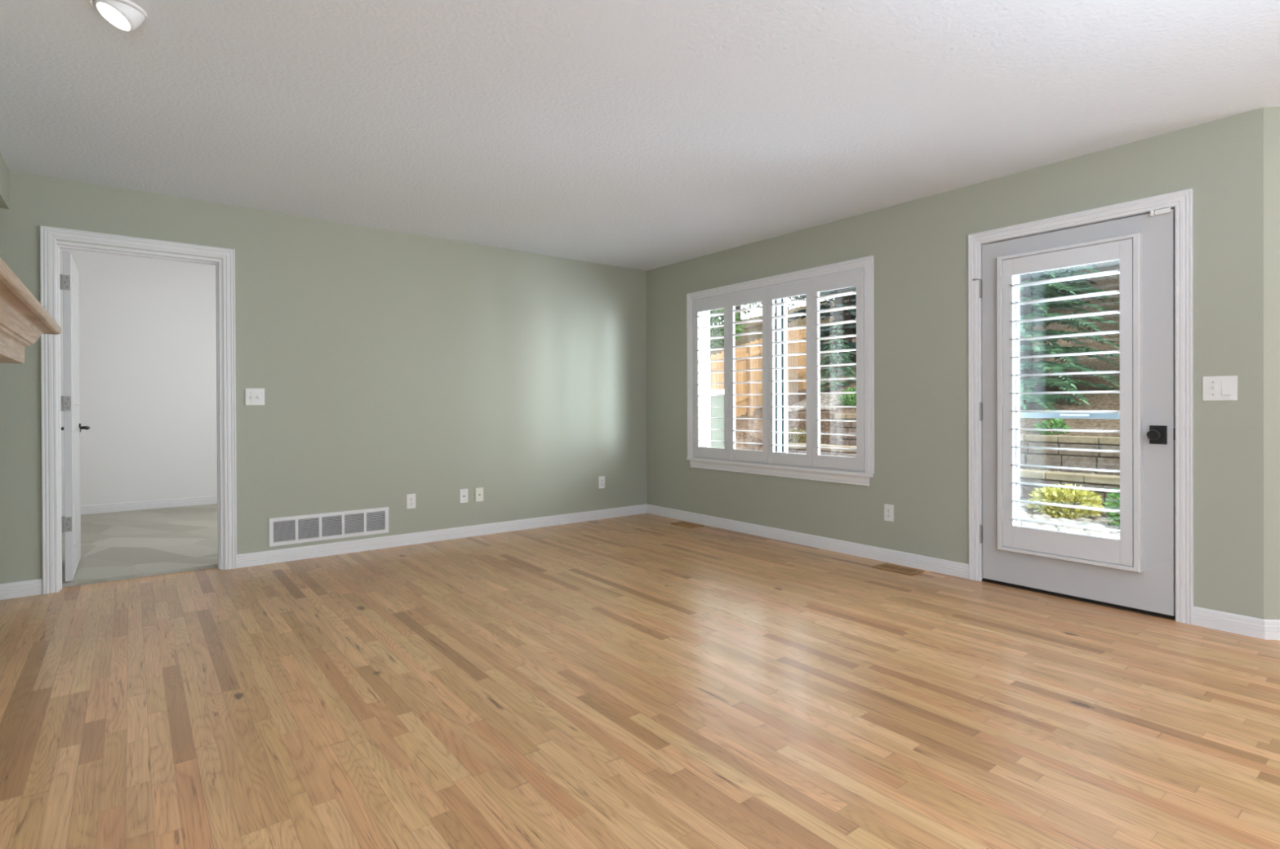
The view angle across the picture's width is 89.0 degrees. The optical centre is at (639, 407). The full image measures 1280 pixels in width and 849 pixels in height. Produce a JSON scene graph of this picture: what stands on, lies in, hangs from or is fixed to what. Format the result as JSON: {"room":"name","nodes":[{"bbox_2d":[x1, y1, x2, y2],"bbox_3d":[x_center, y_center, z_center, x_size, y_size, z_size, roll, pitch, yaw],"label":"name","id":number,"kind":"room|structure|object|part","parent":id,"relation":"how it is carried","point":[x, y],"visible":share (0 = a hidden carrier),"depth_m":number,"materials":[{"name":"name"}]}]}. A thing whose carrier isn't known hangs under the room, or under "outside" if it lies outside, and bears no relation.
{"room":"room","nodes":[
{"label":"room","id":0,"kind":"room"},
{"bbox_2d":[0,153,9,209],"bbox_3d":[-3.455,-1.240,2.999,0.660,0.223,1.300,0,0,-38],"label":"wall header","id":1,"kind":"structure","parent":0,"point":[4,171],"depth_m":3.58,"materials":[{"name":"green paint"}]},
{"bbox_2d":[59,248,217,506],"bbox_3d":[-5.074,-0.369,6.976,3.200,2.900,0.100,0,0,-38],"label":"wall","id":2,"kind":"structure","parent":0,"point":[148,326],"depth_m":6.83,"materials":[{"name":"white paint"}]},
{"bbox_2d":[61,495,217,515],"bbox_3d":[-4.994,1.018,6.968,3.100,0.089,0.013,0,0,-38],"label":"baseboard","id":3,"kind":"structure","parent":2,"relation":"attached to","point":[168,503],"depth_m":6.82,"materials":[{"name":"white paint"}]},
{"bbox_2d":[0,170,646,583],"bbox_3d":[-2.037,-0.205,5.010,5.560,2.560,0.120,0,0,-38],"label":"wall","id":4,"kind":"structure","parent":0,"point":[389,366],"depth_m":5.00,"materials":[{"name":"green paint"}]},
{"bbox_2d":[59,250,89,581],"bbox_3d":[-3.713,0.052,4.261,0.155,2.005,0.793,0,0,-38],"label":"door","id":5,"kind":"structure","parent":4,"relation":"in","point":[68,281],"depth_m":3.97,"materials":[{"name":"white paint"}]},
{"bbox_3d":[-3.855,0.140,4.521,0.059,0.061,0.152,0,0,-38],"label":"handle","id":6,"kind":"part","parent":5,"relation":"part of","materials":[{"name":"black metal"}]},
{"bbox_2d":[40,225,236,594],"bbox_3d":[-3.144,0.011,4.141,0.966,2.144,0.154,0,0,-38],"label":"door frame","id":7,"kind":"structure","parent":4,"relation":"attached to","point":[50,246],"depth_m":4.01,"materials":[{"name":"white paint"}]},
{"bbox_2d":[244,388,264,404],"bbox_3d":[-2.632,-0.075,4.455,0.115,0.115,0.020,0,0,-38],"label":"light switch","id":8,"kind":"object","parent":4,"relation":"attached to","point":[252,396],"visible":1,"depth_m":4.46,"materials":[{"name":"white plastic"}]},
{"bbox_2d":[0,504,646,599],"bbox_3d":[-2.020,1.031,4.939,5.287,0.089,0.013,0,0,-38],"label":"baseboard","id":9,"kind":"structure","parent":4,"relation":"attached to","point":[33,587],"depth_m":5.02,"materials":[{"name":"white paint"}]},
{"bbox_2d":[268,506,388,546],"bbox_3d":[-2.251,0.864,4.761,0.810,0.198,0.008,0,0,-38],"label":"air vent","id":10,"kind":"object","parent":4,"relation":"in","point":[284,531],"visible":1,"depth_m":4.74,"materials":[{"name":"white metal"}]},
{"bbox_2d":[406,493,415,508],"bbox_3d":[-1.796,0.734,5.115,0.070,0.115,0.010,0,0,-38],"label":"wall outlet","id":11,"kind":"object","parent":4,"relation":"attached to","point":[411,498],"visible":1,"depth_m":5.11,"materials":[{"name":"white plastic"}]},
{"bbox_2d":[459,488,467,502],"bbox_3d":[-1.455,0.728,5.383,0.070,0.115,0.008,0,0,-38],"label":"data jack plate","id":12,"kind":"object","parent":4,"relation":"attached to","point":[463,492],"visible":1,"depth_m":5.38,"materials":[{"name":"white plastic"}]},
{"bbox_2d":[475,487,483,502],"bbox_3d":[-1.345,0.729,5.464,0.070,0.115,0.016,0,0,-38],"label":"plate","id":13,"kind":"object","parent":4,"relation":"attached to","point":[478,491],"visible":1,"depth_m":5.46,"materials":[{"name":"beige plastic"}]},
{"bbox_2d":[598,475,604,488],"bbox_3d":[-0.365,0.714,6.235,0.070,0.115,0.010,0,0,-38],"label":"wall outlet","id":14,"kind":"object","parent":4,"relation":"attached to","point":[601,479],"visible":1,"depth_m":6.23,"materials":[{"name":"white plastic"}]},
{"bbox_2d":[0,503,1279,848],"bbox_3d":[0.201,1.124,3.085,6.700,0.138,12.530,0,0,-38],"label":"floor","id":15,"kind":"structure","parent":0,"point":[642,681],"depth_m":2.37,"materials":[{"name":"brown wood"}]},
{"bbox_2d":[670,520,703,528],"bbox_3d":[0.425,1.057,5.900,0.154,0.009,0.280,0,0,-38],"label":"floor vent","id":16,"kind":"object","parent":15,"relation":"in","point":[682,523],"visible":1,"depth_m":5.88,"materials":[{"name":"brown wood"}]},
{"bbox_2d":[872,562,924,575],"bbox_3d":[1.694,1.058,4.277,0.154,0.009,0.280,0,0,-38],"label":"floor vent","id":17,"kind":"object","parent":15,"relation":"in","point":[887,566],"visible":1,"depth_m":4.27,"materials":[{"name":"brown wood"}]},
{"bbox_2d":[982,577,1175,620],"bbox_3d":[2.445,1.054,3.670,0.158,0.016,0.940,0,0,-38],"label":"threshold","id":18,"kind":"object","parent":15,"relation":"on","point":[1045,592],"visible":0.53,"depth_m":3.57,"materials":[{"name":"black metal"}]},
{"bbox_2d":[0,0,1279,271],"bbox_3d":[1.247,-1.427,1.725,6.700,0.120,9.100,0,0,-38],"label":"ceiling","id":19,"kind":"structure","parent":0,"point":[640,135],"depth_m":2.89,"materials":[{"name":"white paint"}]},
{"bbox_2d":[86,0,146,31],"bbox_3d":[-1.771,-1.356,2.208,0.160,0.122,0.160,0,0,-38],"label":"recessed light","id":20,"kind":"object","parent":19,"relation":"in","point":[126,15],"visible":1,"depth_m":2.19,"materials":[{"name":"white paint"}]},
{"bbox_2d":[645,107,1263,619],"bbox_3d":[1.528,-0.219,4.834,0.160,2.560,4.548,0,0,-38],"label":"wall","id":21,"kind":"structure","parent":0,"point":[918,247],"depth_m":4.14,"materials":[{"name":"green paint"}]},
{"bbox_2d":[686,255,874,486],"bbox_3d":[1.096,-0.256,5.360,0.188,1.617,1.927,0,0,-38],"label":"window","id":22,"kind":"structure","parent":21,"relation":"in","point":[865,264],"depth_m":5.35,"materials":[{"name":"white paint"}]},
{"bbox_3d":[1.161,-0.272,5.394,0.043,1.433,1.763,0,0,-38],"label":"frame","id":23,"kind":"part","parent":22,"relation":"part of","materials":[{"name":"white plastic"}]},
{"bbox_2d":[693,295,728,459],"bbox_3d":[0.640,-0.264,5.819,0.114,1.422,0.440,0,0,-38],"label":"plantation shutter","id":24,"kind":"object","parent":22,"relation":"attached to","point":[722,302],"visible":0.96,"depth_m":5.80,"materials":[{"name":"white paint"}]},
{"bbox_3d":[0.639,-0.923,5.815,0.026,0.103,0.330,0,0,-38],"label":"rail","id":25,"kind":"part","parent":24,"relation":"part of","materials":[{"name":"white paint"}]},
{"bbox_3d":[0.644,0.401,5.820,0.026,0.092,0.330,0,0,-38],"label":"rail","id":26,"kind":"part","parent":24,"relation":"part of","materials":[{"name":"white paint"}]},
{"bbox_2d":[728,288,768,462],"bbox_3d":[0.911,-0.264,5.473,0.114,1.422,0.435,0,0,-38],"label":"plantation shutter","id":27,"kind":"object","parent":22,"relation":"attached to","point":[758,295],"visible":0.98,"depth_m":5.46,"materials":[{"name":"white paint"}]},
{"bbox_3d":[0.909,-0.923,5.470,0.026,0.103,0.329,0,0,-38],"label":"rail","id":28,"kind":"part","parent":27,"relation":"part of","materials":[{"name":"white paint"}]},
{"bbox_3d":[0.914,0.401,5.475,0.026,0.092,0.329,0,0,-38],"label":"rail","id":29,"kind":"part","parent":27,"relation":"part of","materials":[{"name":"white paint"}]},
{"bbox_3d":[1.037,0.473,5.314,0.030,0.026,1.919,0,0,-38],"label":"sill","id":30,"kind":"part","parent":22,"relation":"part of","materials":[{"name":"white paint"}]},
{"bbox_2d":[767,279,812,466],"bbox_3d":[1.181,-0.264,5.128,0.114,1.422,0.435,0,0,-38],"label":"plantation shutter","id":31,"kind":"object","parent":22,"relation":"attached to","point":[804,287],"visible":1,"depth_m":5.10,"materials":[{"name":"white paint"}]},
{"bbox_3d":[1.178,-0.923,5.125,0.026,0.103,0.329,0,0,-38],"label":"rail","id":32,"kind":"part","parent":31,"relation":"part of","materials":[{"name":"white paint"}]},
{"bbox_3d":[1.184,0.401,5.130,0.026,0.092,0.329,0,0,-38],"label":"rail","id":33,"kind":"part","parent":31,"relation":"part of","materials":[{"name":"white paint"}]},
{"bbox_2d":[811,270,864,471],"bbox_3d":[1.452,-0.263,4.781,0.114,1.422,0.440,0,0,-38],"label":"plantation shutter","id":34,"kind":"object","parent":22,"relation":"attached to","point":[855,278],"visible":1,"depth_m":4.75,"materials":[{"name":"white paint"}]},
{"bbox_3d":[1.448,-0.923,4.781,0.026,0.103,0.330,0,0,-38],"label":"rail","id":35,"kind":"part","parent":34,"relation":"part of","materials":[{"name":"white paint"}]},
{"bbox_3d":[1.453,0.402,4.785,0.026,0.092,0.330,0,0,-38],"label":"rail","id":36,"kind":"part","parent":34,"relation":"part of","materials":[{"name":"white paint"}]},
{"bbox_2d":[646,503,968,578],"bbox_3d":[1.054,1.017,5.311,0.013,0.089,3.214,0,0,-38],"label":"baseboard","id":37,"kind":"structure","parent":21,"relation":"attached to","point":[915,561],"depth_m":4.87,"materials":[{"name":"white paint"}]},
{"bbox_2d":[884,503,893,521],"bbox_3d":[1.709,0.722,4.473,0.010,0.115,0.070,0,0,-38],"label":"wall outlet","id":38,"kind":"object","parent":21,"relation":"attached to","point":[888,508],"visible":1,"depth_m":4.47,"materials":[{"name":"white plastic"}]},
{"bbox_2d":[1019,412,1119,418],"bbox_3d":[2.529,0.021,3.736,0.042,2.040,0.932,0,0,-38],"label":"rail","id":39,"kind":"structure","parent":21,"relation":"in","point":[1022,415],"depth_m":3.76,"materials":[{"name":"white wood"}]},
{"bbox_2d":[972,208,1175,616],"bbox_3d":[2.354,0.025,3.627,0.146,2.034,0.970,0,0,-38],"label":"door","id":40,"kind":"structure","parent":21,"relation":"in","point":[1136,570],"depth_m":3.47,"materials":[{"name":"white paint"}]},
{"bbox_3d":[2.353,-0.026,3.612,0.053,1.738,0.698,0,0,-38],"label":"shutter frame","id":41,"kind":"part","parent":40,"relation":"part of","materials":[{"name":"white paint"}]},
{"bbox_3d":[2.597,0.137,3.289,0.055,0.055,0.055,0,0,-38],"label":"knob","id":42,"kind":"part","parent":40,"relation":"part of","materials":[{"name":"black metal"}]},
{"bbox_2d":[1150,207,1171,217],"bbox_3d":[2.620,-0.984,3.278,0.032,0.027,0.080,0,0,-38],"label":"sensor","id":43,"kind":"object","parent":40,"relation":"attached to","point":[1166,211],"visible":1,"depth_m":3.27,"materials":[{"name":"white plastic"}]},
{"bbox_3d":[2.677,0.132,3.265,0.026,0.060,0.003,0,0,-38],"label":"latch plate","id":44,"kind":"part","parent":40,"relation":"part of","materials":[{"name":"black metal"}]},
{"bbox_2d":[968,188,1193,625],"bbox_3d":[2.434,-0.005,3.661,0.179,2.133,1.080,0,0,-38],"label":"door frame","id":45,"kind":"structure","parent":21,"relation":"attached to","point":[1181,202],"depth_m":3.24,"materials":[{"name":"white paint"}]},
{"bbox_2d":[1202,375,1237,400],"bbox_3d":[2.764,-0.092,3.108,0.020,0.118,0.127,0,0,-38],"label":"light switch","id":46,"kind":"object","parent":21,"relation":"attached to","point":[1214,388],"visible":1,"depth_m":3.11,"materials":[{"name":"white plastic"}]},
{"bbox_2d":[1002,238,1133,566],"bbox_3d":[2.348,-0.026,3.608,0.028,1.688,0.634,0,0,-38],"label":"shutter","id":47,"kind":"object","parent":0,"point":[1073,547],"depth_m":3.56,"materials":[{"name":"white paint"}]},
{"bbox_2d":[1263,106,1279,619],"bbox_3d":[3.668,-0.161,2.976,1.598,2.440,0.160,0,0,7],"label":"wall","id":48,"kind":"structure","parent":0,"point":[1271,114],"depth_m":2.99,"materials":[{"name":"green paint"}]},
{"bbox_2d":[1192,606,1279,639],"bbox_3d":[3.564,1.015,2.916,1.795,0.089,0.173,0,0,13],"label":"baseboard","id":49,"kind":"structure","parent":48,"relation":"attached to","point":[1267,629],"depth_m":3.06,"materials":[{"name":"white paint"}]},
{"bbox_3d":[-1.119,-0.130,-0.061,0.760,2.440,9.000,0,0,-38],"label":"wall","id":50,"kind":"structure","parent":0,"visible":0},
{"bbox_2d":[0,257,61,363],"bbox_3d":[-1.920,-0.261,1.832,0.310,0.170,2.089,0,0,-38],"label":"fireplace mantel","id":51,"kind":"object","parent":50,"relation":"attached to","point":[24,319],"visible":1,"depth_m":2.14,"materials":[{"name":"brown wood"}]},
{"label":"outside","id":52,"kind":"structure","parent":0,"visible":0},
{"bbox_2d":[735,259,1119,529],"bbox_3d":[3.682,-2.023,15.116,15.800,6.499,23.000,0,0,-38],"label":"ground","id":53,"kind":"structure","parent":52,"point":[1103,401],"depth_m":11.50,"materials":[{"name":"brown soil"}]},
{"bbox_2d":[710,389,724,448],"bbox_3d":[0.320,0.525,7.465,1.150,1.462,0.915,0,0,-38],"label":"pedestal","id":54,"kind":"object","parent":53,"relation":"on","point":[715,401],"visible":0.02,"depth_m":7.36,"materials":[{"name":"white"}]},
{"bbox_2d":[710,308,745,348],"bbox_3d":[1.147,-1.916,16.133,2.920,4.382,2.086,0,0,19],"label":"leafy tree","id":55,"kind":"object","parent":53,"relation":"on","point":[714,320],"visible":0.09,"depth_m":15.71,"materials":[{"name":"green plant"}]},
{"bbox_2d":[710,324,806,417],"bbox_3d":[1.966,-0.511,13.071,4.800,2.793,0.110,0,0,-38],"label":"wooden fence","id":56,"kind":"object","parent":53,"relation":"on","point":[797,334],"visible":0.32,"depth_m":13.28,"materials":[{"name":"brown wood"}]},
{"bbox_3d":[2.244,-0.524,13.275,0.090,1.470,0.090,0,0,-38],"label":"post","id":57,"kind":"part","parent":56,"relation":"part of","materials":[{"name":"brown wood"}]},
{"bbox_3d":[1.956,-0.984,13.079,4.800,1.434,0.045,0,0,-38],"label":"rail","id":58,"kind":"part","parent":56,"relation":"part of","materials":[{"name":"brown wood"}]},
{"bbox_3d":[1.960,-0.160,13.082,4.800,1.434,0.045,0,0,-38],"label":"rail","id":59,"kind":"part","parent":56,"relation":"part of","materials":[{"name":"brown wood"}]},
{"bbox_2d":[734,296,798,319],"bbox_3d":[3.343,-3.784,22.258,3.792,4.653,5.371,0,0,-38],"label":"leafy tree","id":60,"kind":"object","parent":53,"relation":"on","point":[793,297],"visible":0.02,"depth_m":22.27,"materials":[{"name":"green plant"}]},
{"bbox_2d":[710,298,834,355],"bbox_3d":[2.886,-1.939,20.103,6.864,2.951,0.110,0,0,3],"label":"wooden fence","id":61,"kind":"object","parent":53,"relation":"on","point":[757,326],"visible":0.13,"depth_m":20.08,"materials":[{"name":"wood"}]},
{"bbox_3d":[2.885,-2.426,20.113,6.864,1.531,0.045,0,0,3],"label":"rail","id":62,"kind":"part","parent":61,"relation":"part of","materials":[{"name":"wood"}]},
{"bbox_3d":[4.596,-2.228,20.010,0.090,1.500,0.089,0,0,3],"label":"post","id":63,"kind":"part","parent":61,"relation":"part of","materials":[{"name":"beige wood"}]},
{"bbox_2d":[787,427,806,443],"bbox_3d":[2.750,0.518,11.464,0.436,0.364,0.560,0,0,-38],"label":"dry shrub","id":64,"kind":"object","parent":53,"relation":"on","point":[795,429],"visible":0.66,"depth_m":11.38,"materials":[{"name":"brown plant"}]},
{"bbox_2d":[774,286,856,363],"bbox_3d":[5.271,-6.556,16.930,4.466,11.177,4.627,0,0,24],"label":"spruce tree","id":65,"kind":"object","parent":53,"relation":"on","point":[846,300],"visible":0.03,"depth_m":16.75,"materials":[{"name":"green plant"}]},
{"bbox_2d":[787,391,848,413],"bbox_3d":[3.708,-0.096,12.098,1.095,0.464,2.324,0,0,-38],"label":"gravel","id":66,"kind":"object","parent":53,"relation":"on","point":[826,399],"visible":0.38,"depth_m":12.28,"materials":[{"name":"white gravel"}]},
{"bbox_2d":[819,324,856,392],"bbox_3d":[4.116,-0.974,13.507,1.288,1.522,1.296,0,0,-9],"label":"spruce tree","id":67,"kind":"object","parent":53,"relation":"on","point":[833,355],"visible":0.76,"depth_m":13.38,"materials":[{"name":"green plant"}]},
{"bbox_2d":[827,288,856,324],"bbox_3d":[7.525,-4.279,21.978,3.452,4.473,3.240,0,0,-6],"label":"spruce tree","id":68,"kind":"object","parent":53,"relation":"on","point":[853,317],"visible":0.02,"depth_m":21.73,"materials":[{"name":"green plant"}]},
{"bbox_2d":[836,386,856,405],"bbox_3d":[3.945,-0.168,11.677,0.780,0.491,0.831,0,0,-38],"label":"shrub","id":69,"kind":"object","parent":53,"relation":"on","point":[849,401],"visible":0.29,"depth_m":11.62,"materials":[{"name":"green plant"}]},
{"bbox_2d":[774,441,1119,510],"bbox_3d":[4.838,0.949,8.468,0.281,0.670,8.100,0,0,-38],"label":"wall","id":70,"kind":"structure","parent":53,"relation":"on","point":[1042,477],"depth_m":8.05,"materials":[{"name":"beige stone"}]},
{"bbox_2d":[835,413,1119,475],"bbox_3d":[5.648,0.516,8.480,0.285,0.830,7.120,0,0,-38],"label":"wall","id":71,"kind":"structure","parent":53,"relation":"on","point":[1044,457],"depth_m":8.49,"materials":[{"name":"beige stone"}]},
{"bbox_2d":[1032,417,1071,435],"bbox_3d":[5.590,0.277,8.854,0.402,0.292,0.458,0,0,-38],"label":"shrub","id":72,"kind":"object","parent":53,"relation":"on","point":[1054,424],"visible":0.84,"depth_m":8.79,"materials":[{"name":"green plant"}]},
{"bbox_2d":[1026,483,1104,519],"bbox_3d":[4.846,1.086,7.424,0.713,0.456,0.768,0,0,-38],"label":"shrub","id":73,"kind":"object","parent":53,"relation":"on","point":[1048,495],"visible":0.83,"depth_m":7.30,"materials":[{"name":"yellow plant"}]},
{"bbox_2d":[1019,262,1119,420],"bbox_3d":[6.253,-3.180,10.471,3.598,6.994,3.422,0,0,-25],"label":"spruce tree","id":74,"kind":"object","parent":53,"relation":"on","point":[1027,366],"visible":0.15,"depth_m":10.05,"materials":[{"name":"green plant"}]},
{"bbox_2d":[1019,502,1119,539],"bbox_3d":[4.541,1.218,6.391,2.652,0.114,3.539,0,0,-38],"label":"gravel","id":75,"kind":"object","parent":53,"relation":"on","point":[1103,522],"visible":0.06,"depth_m":6.73,"materials":[{"name":"white gravel"}]},
{"bbox_2d":[1031,264,1108,303],"bbox_3d":[8.087,-6.243,14.002,3.286,8.650,3.349,0,0,12],"label":"spruce tree","id":76,"kind":"object","parent":53,"relation":"on","point":[1065,293],"visible":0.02,"depth_m":13.14,"materials":[{"name":"green plant"}]},
{"bbox_2d":[1103,484,1119,528],"bbox_3d":[4.981,1.022,6.537,0.551,0.581,0.561,0,0,-38],"label":"shrub","id":77,"kind":"object","parent":53,"relation":"on","point":[1115,516],"visible":0.16,"depth_m":6.62,"materials":[{"name":"green plant"}]}
]}

